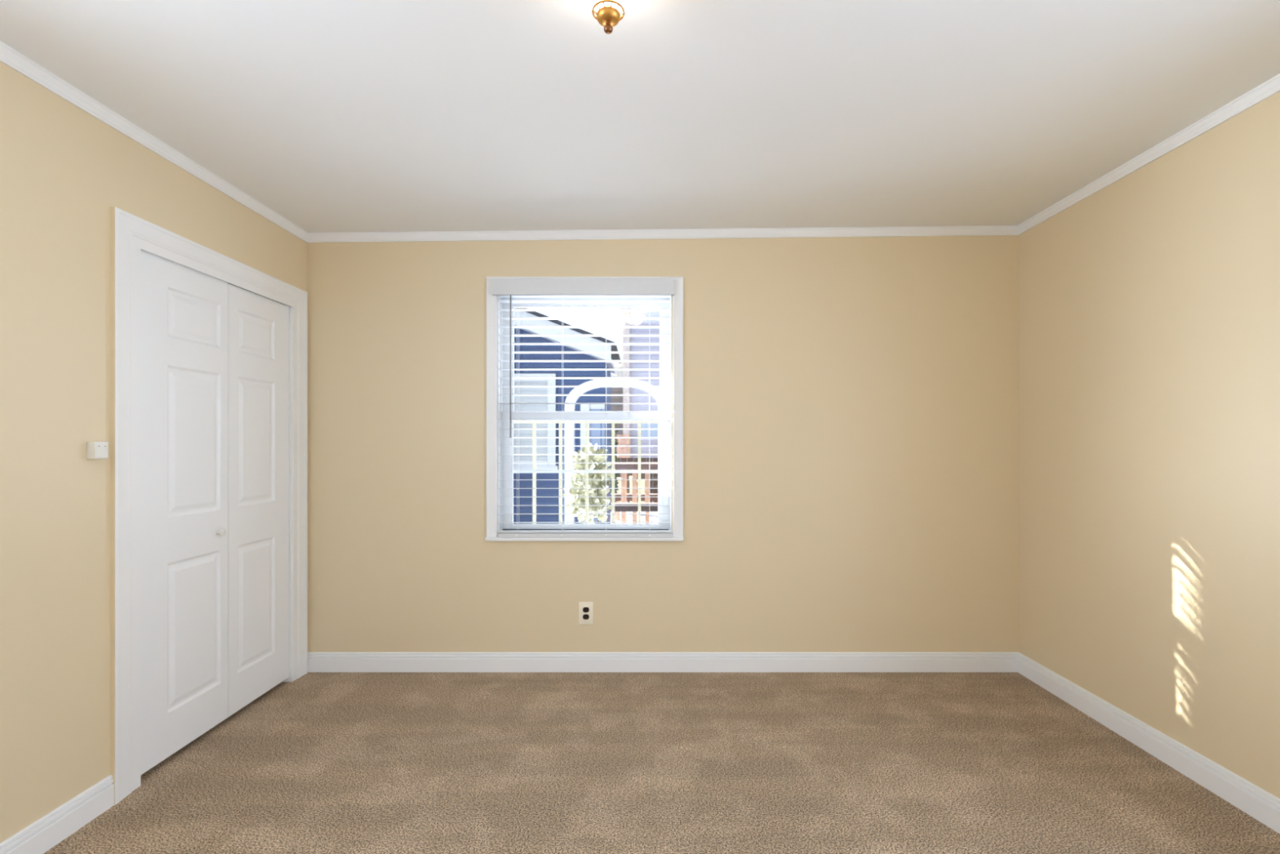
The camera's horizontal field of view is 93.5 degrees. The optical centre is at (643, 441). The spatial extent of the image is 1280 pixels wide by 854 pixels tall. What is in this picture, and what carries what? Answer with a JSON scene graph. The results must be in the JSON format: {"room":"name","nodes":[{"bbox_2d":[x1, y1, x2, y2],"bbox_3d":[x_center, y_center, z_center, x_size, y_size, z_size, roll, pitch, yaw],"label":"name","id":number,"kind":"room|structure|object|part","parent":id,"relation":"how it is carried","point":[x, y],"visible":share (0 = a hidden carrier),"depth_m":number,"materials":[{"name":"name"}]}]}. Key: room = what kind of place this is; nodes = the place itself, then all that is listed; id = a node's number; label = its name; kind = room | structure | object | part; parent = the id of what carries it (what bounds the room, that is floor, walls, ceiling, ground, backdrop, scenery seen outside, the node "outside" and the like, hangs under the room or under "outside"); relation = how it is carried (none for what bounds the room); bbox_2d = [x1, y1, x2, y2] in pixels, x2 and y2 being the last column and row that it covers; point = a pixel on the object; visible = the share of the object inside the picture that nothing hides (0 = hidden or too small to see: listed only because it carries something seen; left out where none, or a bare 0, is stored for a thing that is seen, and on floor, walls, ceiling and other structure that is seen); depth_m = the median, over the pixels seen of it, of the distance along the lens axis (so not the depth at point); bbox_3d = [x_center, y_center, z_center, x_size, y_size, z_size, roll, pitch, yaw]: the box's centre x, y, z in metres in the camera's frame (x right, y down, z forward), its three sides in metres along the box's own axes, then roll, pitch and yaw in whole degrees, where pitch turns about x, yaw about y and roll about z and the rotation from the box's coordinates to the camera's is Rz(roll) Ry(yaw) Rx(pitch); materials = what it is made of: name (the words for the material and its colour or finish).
{"room":"empty bedroom","nodes":[
{"label":"empty bedroom","id":0,"kind":"room"},
{"bbox_2d":[0,62,306,843],"bbox_3d":[-1.927,0.013,1.347,0.140,2.740,3.933,0,0,0],"label":"wall","id":1,"kind":"structure","parent":0,"point":[63,169],"depth_m":1.91,"materials":[{"name":"beige paint"}]},
{"bbox_2d":[0,774,114,853],"bbox_3d":[-1.850,1.210,0.736,0.014,0.106,2.712,0,0,0],"label":"baseboard","id":2,"kind":"structure","parent":1,"relation":"attached to","point":[40,836],"depth_m":1.91,"materials":[{"name":"white paint"}]},
{"bbox_2d":[86,441,108,458],"bbox_3d":[-1.841,0.029,2.029,0.031,0.058,0.051,0,0,0],"label":"switch box","id":3,"kind":"object","parent":1,"relation":"attached to","point":[95,450],"visible":1,"depth_m":2.01,"materials":[{"name":"white plastic"}]},
{"bbox_2d":[0,40,308,242],"bbox_3d":[-1.846,-1.119,1.347,0.022,0.046,3.933,0,0,0],"label":"crown molding","id":4,"kind":"structure","parent":1,"relation":"attached to","point":[9,56],"depth_m":2.16,"materials":[{"name":"white paint"}]},
{"bbox_2d":[110,206,307,804],"bbox_3d":[-1.917,0.223,2.691,0.161,2.080,1.197,0,0,0],"label":"door","id":5,"kind":"structure","parent":1,"relation":"in","point":[209,348],"depth_m":2.52,"materials":[{"name":"white paint"}]},
{"bbox_3d":[-1.851,0.395,2.632,0.030,0.033,0.033,0,0,0],"label":"knob","id":6,"kind":"part","parent":5,"relation":"part of","materials":[{"name":"white metal"}]},
{"bbox_2d":[0,0,1279,232],"bbox_3d":[0.103,-1.249,1.347,4.200,0.216,4.213,0,0,0],"label":"ceiling","id":7,"kind":"structure","parent":0,"point":[333,116],"depth_m":2.02,"materials":[{"name":"white paint"}]},
{"bbox_2d":[580,0,637,34],"bbox_3d":[-0.086,-1.072,1.450,0.196,0.174,0.196,0,0,0],"label":"ceiling lamp","id":8,"kind":"object","parent":7,"relation":"attached to","point":[608,12],"visible":1,"depth_m":1.44,"materials":[{"name":"gold metal"}]},
{"bbox_3d":[-0.086,-1.093,1.450,0.188,0.089,0.188,0,0,0],"label":"lamp shade","id":9,"kind":"part","parent":8,"relation":"part of","materials":[{"name":"white"}]},
{"bbox_2d":[43,671,1279,853],"bbox_3d":[-0.327,1.323,1.347,5.060,0.120,4.213,0,0,0],"label":"floor","id":10,"kind":"structure","parent":0,"point":[318,762],"depth_m":2.28,"materials":[{"name":"brown carpet"}]},
{"bbox_2d":[306,235,1018,652],"bbox_3d":[0.103,0.013,3.383,4.200,2.740,0.140,0,0,0],"label":"wall","id":11,"kind":"structure","parent":0,"point":[851,404],"depth_m":3.31,"materials":[{"name":"beige paint"}]},
{"bbox_2d":[484,276,683,541],"bbox_3d":[-0.326,-0.181,3.393,1.084,1.446,0.220,0,0,0],"label":"window","id":12,"kind":"structure","parent":11,"relation":"in","point":[493,373],"depth_m":3.38,"materials":[{"name":"white paint"}]},
{"bbox_2d":[491,279,675,537],"bbox_3d":[-0.331,-0.181,3.308,0.995,1.404,0.077,0,0,0],"label":"blind","id":13,"kind":"object","parent":12,"relation":"attached to","point":[510,288],"visible":1,"depth_m":3.30,"materials":[{"name":"white plastic"}]},
{"bbox_3d":[-0.695,-0.157,3.319,0.002,1.300,0.053,0,0,0],"label":"ladder cord","id":14,"kind":"part","parent":13,"relation":"part of","materials":[{"name":"white fabric"}]},
{"bbox_3d":[-0.449,-0.157,3.319,0.002,1.300,0.053,0,0,0],"label":"ladder cord","id":15,"kind":"part","parent":13,"relation":"part of","materials":[{"name":"white fabric"}]},
{"bbox_3d":[-0.319,0.505,3.312,0.960,0.032,0.054,0,0,0],"label":"rail","id":16,"kind":"part","parent":13,"relation":"part of","materials":[{"name":"white plastic"}]},
{"bbox_3d":[-0.327,0.159,3.394,0.944,0.664,0.030,0,0,0],"label":"sash","id":17,"kind":"part","parent":12,"relation":"part of","materials":[{"name":"white plastic"}]},
{"bbox_3d":[-0.327,0.183,3.460,0.952,0.640,0.010,0,0,0],"label":"storm frame","id":18,"kind":"part","parent":12,"relation":"part of","materials":[{"name":"white plastic"}]},
{"bbox_3d":[-0.327,-0.478,3.434,0.944,0.698,0.026,0,0,0],"label":"sash","id":19,"kind":"part","parent":12,"relation":"part of","materials":[{"name":"white plastic"}]},
{"bbox_2d":[578,601,593,624],"bbox_3d":[-0.319,0.942,3.308,0.080,0.124,0.009,0,0,0],"label":"wall outlet","id":20,"kind":"object","parent":11,"relation":"attached to","point":[585,608],"visible":1,"depth_m":3.31,"materials":[{"name":"beige plastic"}]},
{"bbox_2d":[582,613,589,619],"bbox_3d":[-0.319,0.962,3.306,0.034,0.028,0.003,0,0,0],"label":"socket","id":21,"kind":"object","parent":20,"relation":"attached to","point":[585,616],"depth_m":3.30,"materials":[{"name":"black plastic"}]},
{"bbox_2d":[582,607,589,612],"bbox_3d":[-0.319,0.922,3.306,0.034,0.028,0.003,0,0,0],"label":"socket","id":22,"kind":"object","parent":20,"relation":"attached to","point":[584,609],"depth_m":3.30,"materials":[{"name":"black plastic"}]},
{"bbox_2d":[307,652,1017,671],"bbox_3d":[0.103,1.210,3.306,3.920,0.106,0.014,0,0,0],"label":"baseboard","id":23,"kind":"structure","parent":11,"relation":"attached to","point":[317,661],"depth_m":3.30,"materials":[{"name":"white paint"}]},
{"bbox_2d":[307,225,1017,242],"bbox_3d":[0.103,-1.139,3.302,3.920,0.086,0.022,0,0,0],"label":"crown molding","id":24,"kind":"structure","parent":11,"relation":"attached to","point":[935,230],"depth_m":3.30,"materials":[{"name":"white paint"}]},
{"bbox_2d":[1018,91,1279,798],"bbox_3d":[2.133,0.013,1.347,0.140,2.740,3.933,0,0,0],"label":"wall","id":25,"kind":"structure","parent":0,"point":[1149,304],"depth_m":2.39,"materials":[{"name":"beige paint"}]},
{"bbox_2d":[1017,73,1279,235],"bbox_3d":[2.052,-1.159,1.347,0.022,0.046,3.933,0,0,0],"label":"crown molding","id":26,"kind":"structure","parent":25,"relation":"attached to","point":[1270,87],"depth_m":2.36,"materials":[{"name":"white paint"}]},
{"bbox_2d":[1017,652,1279,833],"bbox_3d":[2.056,1.210,2.216,0.014,0.106,2.193,0,0,0],"label":"baseboard","id":27,"kind":"structure","parent":25,"relation":"attached to","point":[1249,797],"depth_m":2.36,"materials":[{"name":"white paint"}]},
{"label":"outside","id":28,"kind":"structure","parent":0,"visible":0},
{"bbox_2d":[610,501,657,524],"bbox_3d":[0.000,1.463,31.727,60.000,0.100,56.545,0,0,0],"label":"ground","id":29,"kind":"structure","parent":28,"point":[652,517],"depth_m":11.15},
{"bbox_2d":[513,307,621,524],"bbox_3d":[-4.500,-0.698,8.045,8.320,4.223,1.610,0,0,0],"label":"house","id":30,"kind":"structure","parent":29,"relation":"on","point":[521,390],"depth_m":7.50,"materials":[{"name":"blue"}]},
{"bbox_3d":[-1.698,-0.259,7.493,1.003,0.977,0.010,0,0,0],"label":"pane","id":31,"kind":"part","parent":30,"relation":"part of","materials":[{"name":"white glass"}]},
{"bbox_3d":[-0.638,0.472,7.475,0.300,1.882,0.050,0,0,0],"label":"door frame","id":32,"kind":"part","parent":30,"relation":"part of","materials":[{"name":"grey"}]},
{"bbox_3d":[-0.583,0.502,7.490,0.190,1.822,0.020,0,0,0],"label":"door panel","id":33,"kind":"part","parent":30,"relation":"part of","materials":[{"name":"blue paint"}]},
{"bbox_2d":[513,421,658,524],"bbox_3d":[-0.218,0.627,4.350,2.692,1.572,0.040,0,0,0],"label":"picket fence","id":34,"kind":"object","parent":29,"relation":"on","point":[534,423],"visible":0.12,"depth_m":4.34,"materials":[{"name":"beige paint"}]},
{"bbox_3d":[-0.214,-0.147,4.350,2.684,0.024,0.040,0,0,0],"label":"rail","id":35,"kind":"part","parent":34,"relation":"part of","materials":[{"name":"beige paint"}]},
{"bbox_2d":[562,441,615,524],"bbox_3d":[-0.484,0.706,5.293,0.467,1.418,0.474,0,0,0],"label":"variegated shrub","id":36,"kind":"object","parent":29,"relation":"on","point":[592,450],"visible":0.72,"depth_m":5.21,"materials":[{"name":"green plant"}]},
{"bbox_2d":[564,378,659,524],"bbox_3d":[-0.296,0.366,6.390,1.085,2.094,0.100,0,0,0],"label":"arch","id":37,"kind":"object","parent":29,"relation":"on","point":[577,390],"visible":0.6,"depth_m":6.34,"materials":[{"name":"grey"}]},
{"bbox_3d":[-0.789,0.536,6.390,0.098,1.753,0.100,0,0,0],"label":"post","id":38,"kind":"part","parent":37,"relation":"part of","materials":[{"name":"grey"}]},
{"bbox_3d":[0.198,0.536,6.390,0.098,1.753,0.100,0,0,0],"label":"post","id":39,"kind":"part","parent":37,"relation":"part of","materials":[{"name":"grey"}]},
{"bbox_2d":[610,422,620,502],"bbox_3d":[-0.658,0.438,11.893,0.398,1.951,0.390,0,0,0],"label":"evergreen shrub","id":40,"kind":"object","parent":29,"relation":"on","point":[616,482],"visible":0.12,"depth_m":11.87,"materials":[{"name":"green plant"}]},
{"bbox_2d":[617,477,621,502],"bbox_3d":[-0.519,1.098,12.950,0.143,0.630,0.324,0,0,0],"label":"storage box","id":41,"kind":"object","parent":29,"relation":"on","point":[619,481],"visible":0.13,"depth_m":12.80,"materials":[{"name":"beige plastic"}]},
{"bbox_2d":[629,475,632,502],"bbox_3d":[-0.255,1.081,12.950,0.126,0.664,0.324,0,0,0],"label":"storage box","id":42,"kind":"object","parent":29,"relation":"on","point":[630,477],"visible":0.43,"depth_m":12.80,"materials":[{"name":"beige plastic"}]},
{"bbox_2d":[610,463,657,524],"bbox_3d":[-0.019,0.884,10.110,1.200,1.058,1.920,0,0,0],"label":"railing","id":43,"kind":"object","parent":29,"relation":"on","point":[624,509],"visible":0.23,"depth_m":9.76,"materials":[{"name":"wood"}]},
{"bbox_3d":[-0.469,1.203,10.890,0.070,0.420,0.080,0,0,0],"label":"bench leg","id":44,"kind":"part","parent":43,"relation":"part of","materials":[{"name":"beige wood"}]},
{"bbox_3d":[-0.335,0.906,9.800,0.070,1.013,0.080,0,0,0],"label":"leg","id":45,"kind":"part","parent":43,"relation":"part of","materials":[{"name":"wood"}]},
{"bbox_3d":[-0.335,0.906,10.320,0.070,1.013,0.080,0,0,0],"label":"leg","id":46,"kind":"part","parent":43,"relation":"part of","materials":[{"name":"wood"}]},
{"bbox_3d":[-0.155,0.906,9.800,0.070,1.013,0.080,0,0,0],"label":"leg","id":47,"kind":"part","parent":43,"relation":"part of","materials":[{"name":"wood"}]},
{"bbox_3d":[0.052,0.906,9.800,0.070,1.013,0.080,0,0,0],"label":"leg","id":48,"kind":"part","parent":43,"relation":"part of","materials":[{"name":"wood"}]},
{"bbox_2d":[610,307,659,493],"bbox_3d":[0.698,-1.059,19.000,4.947,4.944,8.600,0,0,0],"label":"house","id":49,"kind":"structure","parent":29,"relation":"on","point":[614,390],"depth_m":15.00,"materials":[{"name":"purple"}]},
{"bbox_3d":[-0.015,-0.319,14.935,0.209,0.479,0.010,0,0,0],"label":"pane","id":50,"kind":"part","parent":49,"relation":"part of","materials":[{"name":"blue"}]},
{"bbox_3d":[0.234,-0.319,14.935,0.210,0.479,0.010,0,0,0],"label":"pane","id":51,"kind":"part","parent":49,"relation":"part of","materials":[{"name":"blue"}]},
{"bbox_2d":[614,457,657,502],"bbox_3d":[1.148,0.889,13.735,4.228,1.049,0.070,0,0,0],"label":"fence","id":52,"kind":"object","parent":29,"relation":"on","point":[623,460],"visible":0.11,"depth_m":13.70,"materials":[{"name":"wood"}]},
{"bbox_2d":[636,480,644,502],"bbox_3d":[-0.060,1.115,12.950,0.177,0.596,0.324,0,0,0],"label":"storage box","id":53,"kind":"object","parent":29,"relation":"on","point":[642,482],"visible":0.32,"depth_m":12.80,"materials":[{"name":"beige plastic"}]}
]}

